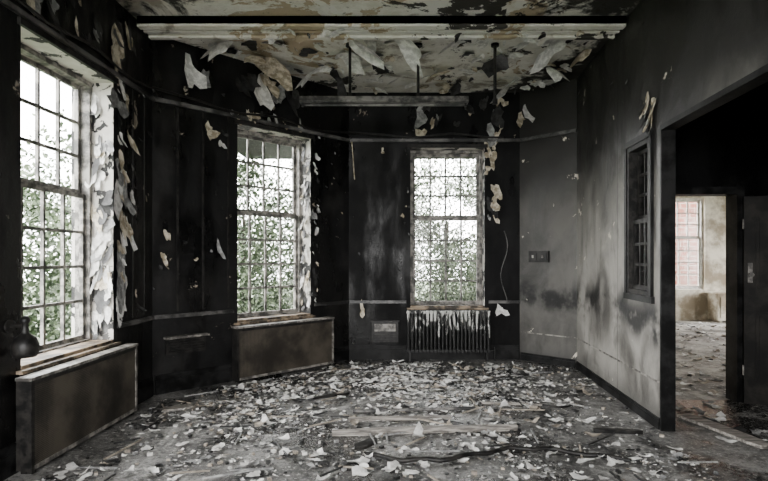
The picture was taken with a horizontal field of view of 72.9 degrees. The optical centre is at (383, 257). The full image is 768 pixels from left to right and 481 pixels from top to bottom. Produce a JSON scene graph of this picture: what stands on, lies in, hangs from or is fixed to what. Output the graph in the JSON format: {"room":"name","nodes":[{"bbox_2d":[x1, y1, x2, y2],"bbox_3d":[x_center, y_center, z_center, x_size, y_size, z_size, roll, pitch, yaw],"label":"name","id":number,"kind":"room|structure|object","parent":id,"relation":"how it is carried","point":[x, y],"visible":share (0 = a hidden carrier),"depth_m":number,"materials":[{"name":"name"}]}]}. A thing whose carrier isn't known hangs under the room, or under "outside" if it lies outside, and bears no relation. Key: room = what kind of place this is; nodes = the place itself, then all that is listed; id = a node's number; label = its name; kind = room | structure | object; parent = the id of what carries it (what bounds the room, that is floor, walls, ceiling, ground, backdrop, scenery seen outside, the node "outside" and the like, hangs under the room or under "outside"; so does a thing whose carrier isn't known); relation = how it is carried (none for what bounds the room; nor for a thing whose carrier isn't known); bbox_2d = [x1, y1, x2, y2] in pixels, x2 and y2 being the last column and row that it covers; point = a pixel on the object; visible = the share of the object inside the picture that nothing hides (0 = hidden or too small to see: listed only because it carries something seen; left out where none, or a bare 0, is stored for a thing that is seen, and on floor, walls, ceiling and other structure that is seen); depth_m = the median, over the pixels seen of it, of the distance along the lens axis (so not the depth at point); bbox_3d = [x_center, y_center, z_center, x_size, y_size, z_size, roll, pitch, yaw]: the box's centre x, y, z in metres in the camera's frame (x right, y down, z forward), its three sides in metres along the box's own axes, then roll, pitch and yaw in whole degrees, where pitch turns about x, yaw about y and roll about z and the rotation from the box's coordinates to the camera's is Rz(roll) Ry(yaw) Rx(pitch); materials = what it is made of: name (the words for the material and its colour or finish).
{"room":"fire-damaged room","nodes":[
{"label":"fire-damaged room","id":0,"kind":"room"},
{"bbox_2d":[0,0,151,448],"bbox_3d":[-2.835,-0.475,1.845,0.400,3.950,7.923,0,0,2],"label":"wall","id":1,"kind":"structure","parent":0,"point":[107,12],"depth_m":4.82,"materials":[{"name":"paint"}]},
{"bbox_2d":[4,316,39,358],"bbox_3d":[-2.488,0.539,3.582,0.199,0.282,0.168,0,0,0],"label":"wall lamp","id":2,"kind":"object","parent":1,"relation":"attached to","point":[25,345],"visible":1,"depth_m":3.55,"materials":[{"name":"metal"}]},
{"bbox_2d":[16,16,120,374],"bbox_3d":[-2.713,-0.440,4.304,0.390,2.520,1.300,0,0,2],"label":"window","id":3,"kind":"structure","parent":1,"relation":"in","point":[52,353],"depth_m":4.55,"materials":[{"name":"paint"}]},
{"bbox_2d":[0,377,152,480],"bbox_3d":[-2.622,1.395,1.825,0.024,0.210,7.653,0,0,2],"label":"baseboard","id":4,"kind":"structure","parent":1,"relation":"attached to","point":[145,387],"depth_m":3.60,"materials":[{"name":"black wood"}]},
{"bbox_2d":[26,0,153,339],"bbox_3d":[-2.627,-0.822,4.668,0.338,3.206,2.016,0,0,0],"label":"peeling paint","id":5,"kind":"object","parent":1,"relation":"attached to","point":[101,277],"visible":0.97,"depth_m":4.89,"materials":[{"name":"white paint"}]},
{"bbox_2d":[16,0,503,137],"bbox_3d":[-1.775,-1.800,3.575,2.922,0.088,10.410,0,0,25],"label":"conduit","id":6,"kind":"object","parent":1,"relation":"attached to","point":[21,2],"visible":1,"depth_m":5.99,"materials":[{"name":"metal"}]},
{"bbox_2d":[351,141,354,179],"bbox_3d":[-0.450,-1.425,7.600,0.056,0.555,0.054,0,0,0],"label":"cable","id":7,"kind":"object","parent":6,"relation":"hanging from","point":[351,141],"visible":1,"depth_m":7.59,"materials":[{"name":"beige paint"}]},
{"bbox_2d":[0,0,576,141],"bbox_3d":[-1.599,-1.740,3.574,3.736,0.049,10.769,0,0,30],"label":"trim","id":8,"kind":"structure","parent":1,"relation":"attached to","point":[8,4],"depth_m":6.09,"materials":[{"name":"black wood"}]},
{"bbox_2d":[152,40,348,394],"bbox_3d":[-1.591,-0.475,6.755,0.615,3.950,3.090,0,0,45],"label":"wall","id":9,"kind":"structure","parent":0,"point":[226,82],"depth_m":6.21,"materials":[{"name":"black paint"}]},
{"bbox_2d":[132,90,228,316],"bbox_3d":[-2.275,-0.550,5.824,0.158,2.300,1.261,0,0,31],"label":"trim","id":10,"kind":"structure","parent":9,"relation":"attached to","point":[132,90],"depth_m":5.87,"materials":[{"name":"wood"}]},
{"bbox_2d":[163,332,209,355],"bbox_3d":[-2.237,0.978,5.910,0.089,0.205,0.500,0,0,45],"label":"air vent","id":11,"kind":"object","parent":9,"relation":"in","point":[179,344],"visible":1,"depth_m":5.89,"materials":[{"name":"metal"}]},
{"bbox_2d":[155,345,348,394],"bbox_3d":[-1.512,1.395,6.684,0.024,0.210,2.800,0,0,45],"label":"baseboard","id":12,"kind":"structure","parent":9,"relation":"attached to","point":[190,379],"depth_m":6.03,"materials":[{"name":"black wood"}]},
{"bbox_2d":[234,119,315,324],"bbox_3d":[-1.514,-0.440,6.906,0.390,2.520,1.219,0,0,45],"label":"window","id":13,"kind":"structure","parent":9,"relation":"in","point":[249,317],"depth_m":7.01,"materials":[{"name":"paint"}]},
{"bbox_2d":[117,300,519,327],"bbox_3d":[-0.599,0.649,6.880,5.318,0.042,1.324,0,0,-31],"label":"trim","id":14,"kind":"structure","parent":9,"relation":"attached to","point":[149,318],"depth_m":6.22,"materials":[{"name":"black wood"}]},
{"bbox_2d":[354,438,376,449],"bbox_3d":[-0.146,1.486,4.156,0.184,0.020,0.200,0,0,0],"label":"board","id":15,"kind":"object","parent":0,"point":[366,443],"depth_m":4.12,"materials":[{"name":"black wood"}]},
{"bbox_2d":[116,0,640,158],"bbox_3d":[3.500,-2.550,5.250,13.800,0.200,15.300,0,0,0],"label":"ceiling","id":16,"kind":"structure","parent":0,"point":[327,50],"depth_m":6.00,"materials":[{"name":"paint"}]},
{"bbox_2d":[137,16,625,39],"bbox_3d":[-0.025,-2.395,5.470,4.950,0.110,0.420,0,0,0],"label":"ceiling beam","id":17,"kind":"structure","parent":16,"relation":"attached to","point":[156,27],"depth_m":5.27,"materials":[{"name":"paint"}]},
{"bbox_2d":[299,42,468,106],"bbox_3d":[0.000,-2.090,5.950,1.920,0.719,0.140,0,0,0],"label":"fluorescent light fixture","id":18,"kind":"object","parent":16,"relation":"hanging from","point":[349,100],"visible":0.79,"depth_m":5.90,"materials":[{"name":"metal"}]},
{"bbox_2d":[178,28,605,102],"bbox_3d":[0.150,-2.271,6.423,4.651,0.351,2.317,0,0,0],"label":"peeling paint","id":19,"kind":"object","parent":16,"relation":"hanging from","point":[270,66],"visible":0.98,"depth_m":6.20,"materials":[{"name":"beige paint"}]},
{"bbox_2d":[491,42,498,104],"bbox_3d":[1.270,-2.104,5.950,0.087,0.689,0.087,0,0,0],"label":"rod","id":20,"kind":"object","parent":16,"relation":"hanging from","point":[494,45],"visible":1,"depth_m":5.94,"materials":[{"name":"metal"}]},
{"bbox_2d":[4,320,767,480],"bbox_3d":[3.500,1.575,5.250,13.800,0.150,15.300,0,0,0],"label":"floor","id":21,"kind":"structure","parent":0,"point":[737,461],"depth_m":4.37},
{"bbox_2d":[15,343,137,473],"bbox_3d":[-2.455,1.163,4.302,0.115,0.675,1.470,0,0,2],"label":"radiator cover","id":22,"kind":"object","parent":21,"relation":"on","point":[60,407],"visible":1,"depth_m":4.02,"materials":[{"name":"wood"}]},
{"bbox_2d":[160,404,193,411],"bbox_3d":[-2.048,1.486,5.150,0.295,0.020,0.216,0,0,0],"label":"board","id":23,"kind":"object","parent":21,"relation":"on","point":[187,406],"depth_m":5.13,"materials":[{"name":"grey wood"}]},
{"bbox_2d":[231,316,334,382],"bbox_3d":[-1.268,1.163,6.774,0.135,0.675,1.509,0,0,45],"label":"radiator cover","id":24,"kind":"object","parent":21,"relation":"on","point":[270,348],"visible":1,"depth_m":6.65,"materials":[{"name":"wood"}]},
{"bbox_2d":[311,392,349,398],"bbox_3d":[-0.602,1.486,5.603,0.500,0.020,0.047,0,0,-28],"label":"wood lath","id":25,"kind":"object","parent":21,"relation":"on","point":[344,393],"visible":0.91,"depth_m":5.60,"materials":[{"name":"wood"}]},
{"bbox_2d":[349,415,451,421],"bbox_3d":[0.150,1.481,4.807,0.950,0.030,0.058,0,0,-4],"label":"wood lath","id":26,"kind":"object","parent":21,"relation":"on","point":[411,417],"visible":0.93,"depth_m":4.79,"materials":[{"name":"grey wood"}]},
{"bbox_2d":[36,321,767,480],"bbox_3d":[2.864,1.444,7.297,10.421,0.116,9.494,0,0,0],"label":"debris","id":27,"kind":"object","parent":21,"relation":"on","point":[361,470],"visible":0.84,"depth_m":4.86,"materials":[{"name":"grey paint"}]},
{"bbox_2d":[353,407,475,412],"bbox_3d":[0.300,1.480,5.070,1.203,0.036,0.136,0,0,0],"label":"wood","id":28,"kind":"object","parent":21,"relation":"on","point":[434,408],"depth_m":5.06,"materials":[{"name":"grey wood"}]},
{"bbox_2d":[332,424,517,435],"bbox_3d":[0.359,1.474,4.459,1.600,0.045,0.070,0,0,-5],"label":"wood lath","id":29,"kind":"object","parent":21,"relation":"on","point":[493,427],"visible":0.93,"depth_m":4.45,"materials":[{"name":"grey wood"}]},
{"bbox_2d":[407,310,495,360],"bbox_3d":[0.982,1.135,7.590,1.304,0.730,0.110,0,0,0],"label":"radiator","id":30,"kind":"object","parent":21,"relation":"on","point":[455,317],"visible":1,"depth_m":7.54,"materials":[{"name":"metal"}]},
{"bbox_2d":[364,445,631,462],"bbox_3d":[0.829,1.478,3.921,1.963,0.036,0.302,0,0,0],"label":"cable","id":31,"kind":"object","parent":21,"relation":"on","point":[508,447],"depth_m":3.89,"materials":[{"name":"black rubber"}]},
{"bbox_2d":[482,402,541,405],"bbox_3d":[1.300,1.486,5.303,0.600,0.020,0.043,0,0,7],"label":"wood lath","id":32,"kind":"object","parent":21,"relation":"on","point":[492,403],"visible":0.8,"depth_m":5.29,"materials":[{"name":"grey wood"}]},
{"bbox_2d":[480,395,572,407],"bbox_3d":[1.449,1.486,5.400,0.915,0.020,0.459,0,0,0],"label":"cable","id":33,"kind":"object","parent":21,"relation":"on","point":[492,395],"depth_m":5.39,"materials":[{"name":"black rubber"}]},
{"bbox_2d":[593,428,642,433],"bbox_3d":[2.001,1.481,4.453,0.400,0.030,0.055,0,0,7],"label":"wood lath","id":34,"kind":"object","parent":21,"relation":"on","point":[595,430],"visible":0.97,"depth_m":4.44,"materials":[{"name":"wood"}]},
{"bbox_2d":[706,291,725,322],"bbox_3d":[8.175,1.150,12.235,0.930,0.700,0.470,0,0,0],"label":"base cabinet","id":35,"kind":"object","parent":21,"relation":"on","point":[716,300],"visible":0.44,"depth_m":12.12,"materials":[{"name":"beige paint"}]},
{"bbox_2d":[677,413,767,448],"bbox_3d":[2.914,1.484,4.501,0.310,0.025,0.855,0,0,0],"label":"board","id":36,"kind":"object","parent":21,"relation":"on","point":[748,439],"depth_m":4.43,"materials":[{"name":"grey wood"}]},
{"bbox_2d":[349,93,519,358],"bbox_3d":[0.745,-0.475,7.880,2.770,3.950,0.360,0,0,0],"label":"wall","id":37,"kind":"structure","parent":0,"point":[378,195],"depth_m":7.70,"materials":[{"name":"black paint"}]},
{"bbox_2d":[370,320,399,341],"bbox_3d":[0.015,1.080,7.670,0.430,0.320,0.059,0,0,0],"label":"air vent","id":38,"kind":"object","parent":37,"relation":"in","point":[382,330],"visible":1,"depth_m":7.66,"materials":[{"name":"metal"}]},
{"bbox_2d":[350,345,518,359],"bbox_3d":[0.745,1.395,7.687,2.490,0.210,0.024,0,0,0],"label":"baseboard","id":39,"kind":"structure","parent":37,"relation":"attached to","point":[357,352],"depth_m":7.68,"materials":[{"name":"black wood"}]},
{"bbox_2d":[349,95,534,317],"bbox_3d":[0.916,-0.762,7.574,2.863,3.296,0.244,0,0,0],"label":"peeling paint","id":40,"kind":"object","parent":37,"relation":"attached to","point":[497,120],"visible":0.97,"depth_m":7.68,"materials":[{"name":"grey paint"}]},
{"bbox_2d":[407,144,488,309],"bbox_3d":[0.940,-0.460,7.825,1.200,2.440,0.350,0,0,0],"label":"window","id":41,"kind":"structure","parent":37,"relation":"in","point":[414,305],"depth_m":7.90,"materials":[{"name":"paint"}]},
{"bbox_2d":[500,231,507,301],"bbox_3d":[1.770,0.125,7.660,0.111,1.053,0.012,0,0,0],"label":"cable","id":42,"kind":"object","parent":37,"relation":"hanging from","point":[504,231],"visible":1,"depth_m":7.66,"materials":[{"name":"grey plastic"}]},
{"bbox_2d":[520,78,576,367],"bbox_3d":[2.408,-0.475,7.484,1.070,3.950,0.250,0,0,45],"label":"wall","id":43,"kind":"structure","parent":0,"point":[548,165],"depth_m":7.36,"materials":[{"name":"paint"}]},
{"bbox_2d":[529,251,548,261],"bbox_3d":[2.213,-0.020,7.450,0.300,0.160,0.069,0,0,45],"label":"switch box","id":44,"kind":"object","parent":43,"relation":"attached to","point":[534,256],"visible":1,"depth_m":7.43,"materials":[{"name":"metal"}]},
{"bbox_2d":[520,352,574,367],"bbox_3d":[2.313,1.444,7.388,0.830,0.112,0.019,0,0,45],"label":"baseboard","id":45,"kind":"structure","parent":43,"relation":"attached to","point":[566,362],"depth_m":7.36,"materials":[{"name":"black wood"}]},
{"bbox_2d":[577,0,767,417],"bbox_3d":[2.292,-0.475,2.541,0.100,3.950,9.363,0,0,5],"label":"wall","id":46,"kind":"structure","parent":0,"point":[684,53],"depth_m":5.18,"materials":[{"name":"grey paint"}]},
{"bbox_2d":[521,331,659,383],"bbox_3d":[2.475,1.092,6.149,0.528,0.017,3.159,0,0,-7],"label":"trim","id":47,"kind":"structure","parent":46,"relation":"attached to","point":[651,378],"depth_m":5.96,"materials":[{"name":"wood"}]},
{"bbox_2d":[578,23,655,132],"bbox_3d":[2.487,-1.689,5.782,0.077,1.176,2.374,0,0,5],"label":"peeling paint","id":48,"kind":"object","parent":46,"relation":"attached to","point":[644,107],"visible":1,"depth_m":4.77,"materials":[{"name":"grey paint"}]},
{"bbox_2d":[576,361,659,429],"bbox_3d":[2.510,1.451,5.806,0.019,0.098,2.539,0,0,5],"label":"baseboard","id":49,"kind":"structure","parent":46,"relation":"attached to","point":[630,403],"depth_m":5.39,"materials":[{"name":"black wood"}]},
{"bbox_2d":[627,138,647,295],"bbox_3d":[2.500,-0.375,4.981,0.140,1.444,0.526,0,0,5],"label":"window","id":50,"kind":"structure","parent":46,"relation":"in","point":[635,217],"depth_m":5.16,"materials":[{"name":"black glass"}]},
{"bbox_2d":[623,129,654,303],"bbox_3d":[2.435,-0.375,4.986,0.029,1.570,0.672,0,0,5],"label":"trim","id":51,"kind":"structure","parent":46,"relation":"attached to","point":[650,298],"depth_m":4.71,"materials":[{"name":"black wood"}]},
{"bbox_2d":[617,33,767,401],"bbox_3d":[3.675,-0.475,5.495,2.350,3.950,0.150,0,0,0],"label":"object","id":52,"kind":"structure","parent":46,"relation":"in","point":[726,146],"depth_m":5.42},
{"bbox_2d":[660,64,767,431],"bbox_3d":[2.294,0.172,2.560,0.120,2.655,3.942,0,0,5],"label":"trim","id":53,"kind":"structure","parent":46,"relation":"attached to","point":[758,77],"depth_m":4.50,"materials":[{"name":"black wood"}]},
{"bbox_2d":[676,196,725,319],"bbox_3d":[6.500,-0.475,12.650,7.240,3.950,0.300,0,0,0],"label":"wall","id":54,"kind":"structure","parent":0,"point":[691,304],"depth_m":12.50,"materials":[{"name":"beige paint"}]},
{"bbox_2d":[676,198,702,288],"bbox_3d":[7.160,-0.345,12.650,1.114,2.204,0.140,0,0,0],"label":"window","id":55,"kind":"structure","parent":54,"relation":"in","point":[699,201],"depth_m":12.62,"materials":[{"name":"white paint"}]},
{"bbox_3d":[4.825,-0.475,1.710,0.150,3.950,7.660,0,0,0],"label":"wall","id":56,"kind":"structure","parent":0,"visible":0},
{"bbox_2d":[643,187,744,402],"bbox_3d":[3.190,0.380,5.404,1.100,2.240,0.029,0,0,0],"label":"trim","id":57,"kind":"structure","parent":56,"relation":"attached to","point":[739,192],"depth_m":5.39,"materials":[{"name":"black wood"}]},
{"bbox_2d":[742,196,767,404],"bbox_3d":[4.087,0.430,5.179,0.871,2.120,0.100,0,0,18],"label":"door","id":58,"kind":"structure","parent":56,"relation":"in","point":[755,208],"depth_m":5.29,"materials":[{"name":"brown wood"}]},
{"label":"outside","id":59,"kind":"structure","parent":0,"visible":0},
{"bbox_2d":[23,281,467,342],"bbox_3d":[0.000,1.900,10.000,60.000,0.200,60.000,0,0,0],"label":"lawn","id":60,"kind":"structure","parent":59,"point":[426,286],"depth_m":24.31,"materials":[{"name":"green plant"}]},
{"bbox_2d":[21,113,71,336],"bbox_3d":[-8.431,-0.626,9.584,5.238,4.796,5.253,0,0,0],"label":"tree","id":61,"kind":"object","parent":60,"relation":"on","point":[28,167],"visible":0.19,"depth_m":10.72,"materials":[{"name":"green plant"}]},
{"bbox_2d":[21,105,242,341],"bbox_3d":[-6.010,-0.944,11.391,5.207,5.440,5.216,0,0,0],"label":"tree","id":62,"kind":"object","parent":60,"relation":"on","point":[53,277],"visible":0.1,"depth_m":10.14,"materials":[{"name":"green plant"}]},
{"bbox_2d":[237,152,292,312],"bbox_3d":[-3.446,-0.779,13.011,5.036,5.101,4.998,0,0,2],"label":"tree","id":63,"kind":"object","parent":60,"relation":"on","point":[257,249],"visible":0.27,"depth_m":12.18,"materials":[{"name":"green plant"}]},
{"bbox_2d":[276,177,436,303],"bbox_3d":[-0.968,-0.350,16.979,5.491,4.247,5.504,0,0,0],"label":"tree","id":64,"kind":"object","parent":60,"relation":"on","point":[286,177],"visible":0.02,"depth_m":15.94,"materials":[{"name":"green plant"}]},
{"bbox_2d":[415,158,475,300],"bbox_3d":[1.718,-0.817,14.740,5.216,5.188,5.471,0,0,8],"label":"tree","id":65,"kind":"object","parent":60,"relation":"on","point":[438,273],"visible":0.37,"depth_m":13.64,"materials":[{"name":"green plant"}]},
{"bbox_2d":[676,202,697,285],"bbox_3d":[13.000,-1.350,17.200,14.000,6.300,0.400,0,0,0],"label":"brick building","id":66,"kind":"structure","parent":60,"relation":"on","point":[692,206],"depth_m":17.00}
]}

